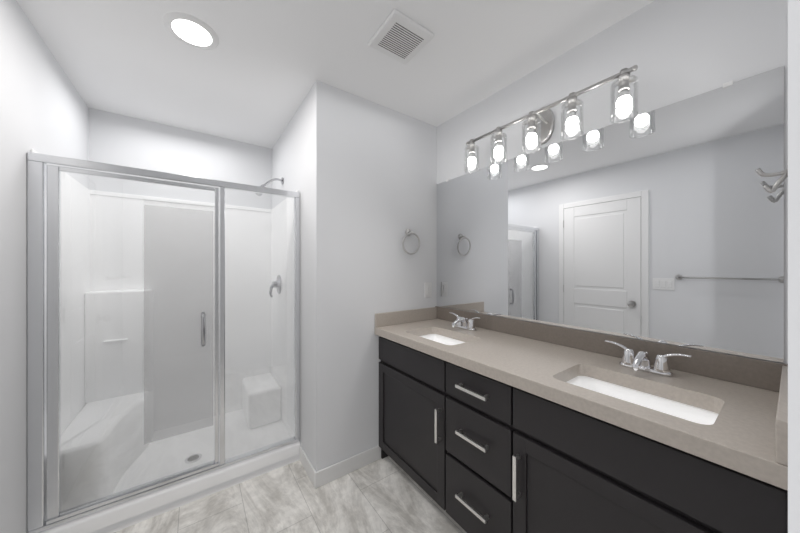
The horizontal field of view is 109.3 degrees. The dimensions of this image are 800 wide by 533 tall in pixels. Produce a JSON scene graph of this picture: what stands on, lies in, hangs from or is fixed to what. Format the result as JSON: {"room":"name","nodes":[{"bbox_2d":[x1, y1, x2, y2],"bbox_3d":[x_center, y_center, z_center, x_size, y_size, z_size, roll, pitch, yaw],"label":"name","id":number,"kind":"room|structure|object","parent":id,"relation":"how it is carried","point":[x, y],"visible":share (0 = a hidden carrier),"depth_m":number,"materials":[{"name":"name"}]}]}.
{"room":"bathroom","nodes":[
{"label":"bathroom","id":0,"kind":"room"},
{"bbox_2d":[0,0,87,532],"bbox_3d":[-1.020,0.102,0.266,0.120,2.440,4.174,0,0,-36],"label":"wall","id":1,"kind":"structure","parent":0,"point":[43,108],"depth_m":1.21,"materials":[{"name":"white paint"}]},
{"bbox_2d":[88,107,271,209],"bbox_3d":[-1.787,0.102,2.360,1.320,2.440,0.120,0,0,-36],"label":"wall","id":2,"kind":"structure","parent":0,"point":[119,139],"depth_m":2.27,"materials":[{"name":"white paint"}]},
{"bbox_2d":[114,456,466,532],"bbox_3d":[-0.086,1.372,0.937,2.420,0.100,4.415,0,0,-36],"label":"floor","id":3,"kind":"structure","parent":0,"point":[387,494],"depth_m":1.55,"materials":[{"name":"tile"}]},
{"bbox_2d":[27,149,300,532],"bbox_3d":[-1.429,0.292,1.965,1.197,2.057,0.935,0,0,-36],"label":"shower enclosure","id":4,"kind":"object","parent":3,"relation":"on","point":[163,355],"visible":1,"depth_m":1.70,"materials":[{"name":"clear glass"}]},
{"bbox_2d":[375,334,787,532],"bbox_3d":[0.545,0.891,1.424,0.584,0.859,1.668,0,0,-36],"label":"bathroom vanity","id":5,"kind":"object","parent":3,"relation":"on","point":[492,424],"depth_m":1.04,"materials":[{"name":"grey wood"}]},
{"bbox_2d":[374,318,787,485],"bbox_3d":[0.547,0.436,1.425,0.579,0.049,1.668,0,0,-36],"label":"countertop","id":6,"kind":"structure","parent":5,"relation":"on","point":[739,430],"depth_m":0.98,"materials":[{"name":"beige stone"}]},
{"bbox_2d":[422,330,465,341],"bbox_3d":[0.247,0.536,1.716,0.295,0.174,0.440,0,0,-36],"label":"sink","id":7,"kind":"object","parent":6,"relation":"in","point":[434,334],"depth_m":1.90,"materials":[{"name":"white ceramic"}]},
{"bbox_2d":[450,310,481,329],"bbox_3d":[0.394,0.365,1.859,0.144,0.091,0.267,0,0,-36],"label":"faucet","id":8,"kind":"object","parent":6,"relation":"on","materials":[{"name":"silver metal"}]},
{"bbox_2d":[566,374,713,421],"bbox_3d":[0.784,0.536,0.969,0.295,0.174,0.440,0,0,-36],"label":"sink","id":9,"kind":"object","parent":6,"relation":"in","point":[635,393],"depth_m":1.03,"materials":[{"name":"white ceramic"}]},
{"bbox_2d":[602,338,693,377],"bbox_3d":[0.937,0.365,1.104,0.144,0.091,0.267,0,0,-36],"label":"faucet","id":10,"kind":"object","parent":6,"relation":"on","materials":[{"name":"silver metal"}]},
{"bbox_2d":[16,0,654,148],"bbox_3d":[-0.086,-1.168,0.937,2.420,0.100,4.415,0,0,-36],"label":"ceiling","id":11,"kind":"structure","parent":0,"point":[258,71],"depth_m":1.49,"materials":[{"name":"white paint"}]},
{"bbox_2d":[163,11,218,49],"bbox_3d":[-0.988,-1.113,1.351,0.216,0.009,0.216,0,0,-36],"label":"recessed light","id":12,"kind":"object","parent":11,"relation":"in","point":[190,30],"visible":1,"depth_m":1.33,"materials":[{"name":"white plastic"}]},
{"bbox_2d":[368,9,433,63],"bbox_3d":[0.003,-1.106,1.387,0.234,0.022,0.234,0,0,-36],"label":"ceiling vent","id":13,"kind":"object","parent":11,"relation":"in","point":[401,37],"visible":0.96,"depth_m":1.36,"materials":[{"name":"white plastic"}]},
{"bbox_2d":[272,80,436,471],"bbox_3d":[-0.496,0.102,2.534,0.980,2.440,1.345,0,0,-36],"label":"wall","id":14,"kind":"structure","parent":0,"point":[358,173],"depth_m":1.87,"materials":[{"name":"white paint"}]},
{"bbox_2d":[300,445,380,488],"bbox_3d":[-0.406,1.274,1.945,0.463,0.094,0.311,0,0,-36],"label":"baseboard","id":15,"kind":"structure","parent":14,"relation":"attached to","point":[324,476],"depth_m":1.80,"materials":[{"name":"white wood"}]},
{"bbox_2d":[402,229,419,254],"bbox_3d":[0.076,-0.184,2.082,0.163,0.193,0.055,0,0,-36],"label":"towel ring","id":16,"kind":"object","parent":14,"relation":"attached to","point":[408,232],"visible":0.98,"depth_m":2.08,"materials":[{"name":"silver metal"}]},
{"bbox_2d":[425,282,431,296],"bbox_3d":[0.222,0.182,2.215,0.070,0.115,0.010,0,0,-36],"label":"light switch","id":17,"kind":"object","parent":14,"relation":"attached to","point":[428,289],"visible":1,"depth_m":2.21,"materials":[{"name":"white plastic"}]},
{"bbox_2d":[375,306,437,325],"bbox_3d":[0.059,0.366,2.089,0.557,0.090,0.020,0,0,-36],"label":"backsplash","id":18,"kind":"structure","parent":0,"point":[390,318],"depth_m":2.06,"materials":[{"name":"beige stone"}]},
{"bbox_2d":[437,0,787,363],"bbox_3d":[0.812,0.102,1.657,0.120,2.440,4.295,0,0,-36],"label":"wall","id":19,"kind":"structure","parent":0,"point":[675,51],"depth_m":1.21,"materials":[{"name":"white paint"}]},
{"bbox_2d":[464,65,638,172],"bbox_3d":[0.726,-0.747,1.525,0.171,0.261,0.895,0,0,-36],"label":"sconce","id":20,"kind":"object","parent":19,"relation":"attached to","point":[540,123],"visible":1,"depth_m":1.39,"materials":[{"name":"silver metal"}]},
{"bbox_2d":[437,66,783,362],"bbox_3d":[0.774,-0.175,1.598,0.008,0.981,1.649,0,0,-36],"label":"mirror","id":21,"kind":"object","parent":19,"relation":"attached to","point":[665,224],"visible":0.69,"depth_m":1.22,"materials":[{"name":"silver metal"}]},
{"bbox_2d":[788,0,799,532],"bbox_3d":[0.421,0.102,0.231,2.179,2.440,0.120,0,0,-36],"label":"wall","id":22,"kind":"structure","parent":0,"point":[793,266],"depth_m":0.11,"materials":[{"name":"white paint"}]},
{"bbox_2d":[755,165,787,192],"bbox_3d":[1.152,-0.270,0.876,0.048,0.085,0.072,0,0,-36],"label":"robe hook","id":23,"kind":"object","parent":22,"relation":"attached to","point":[777,184],"visible":0.85,"depth_m":0.87,"materials":[{"name":"silver metal"}]},
{"bbox_2d":[774,366,787,465],"bbox_3d":[1.021,0.366,0.751,0.557,0.090,0.020,0,0,-36],"label":"backsplash","id":24,"kind":"structure","parent":22,"relation":"attached to","point":[780,403],"depth_m":0.62,"materials":[{"name":"beige stone"}]}
]}

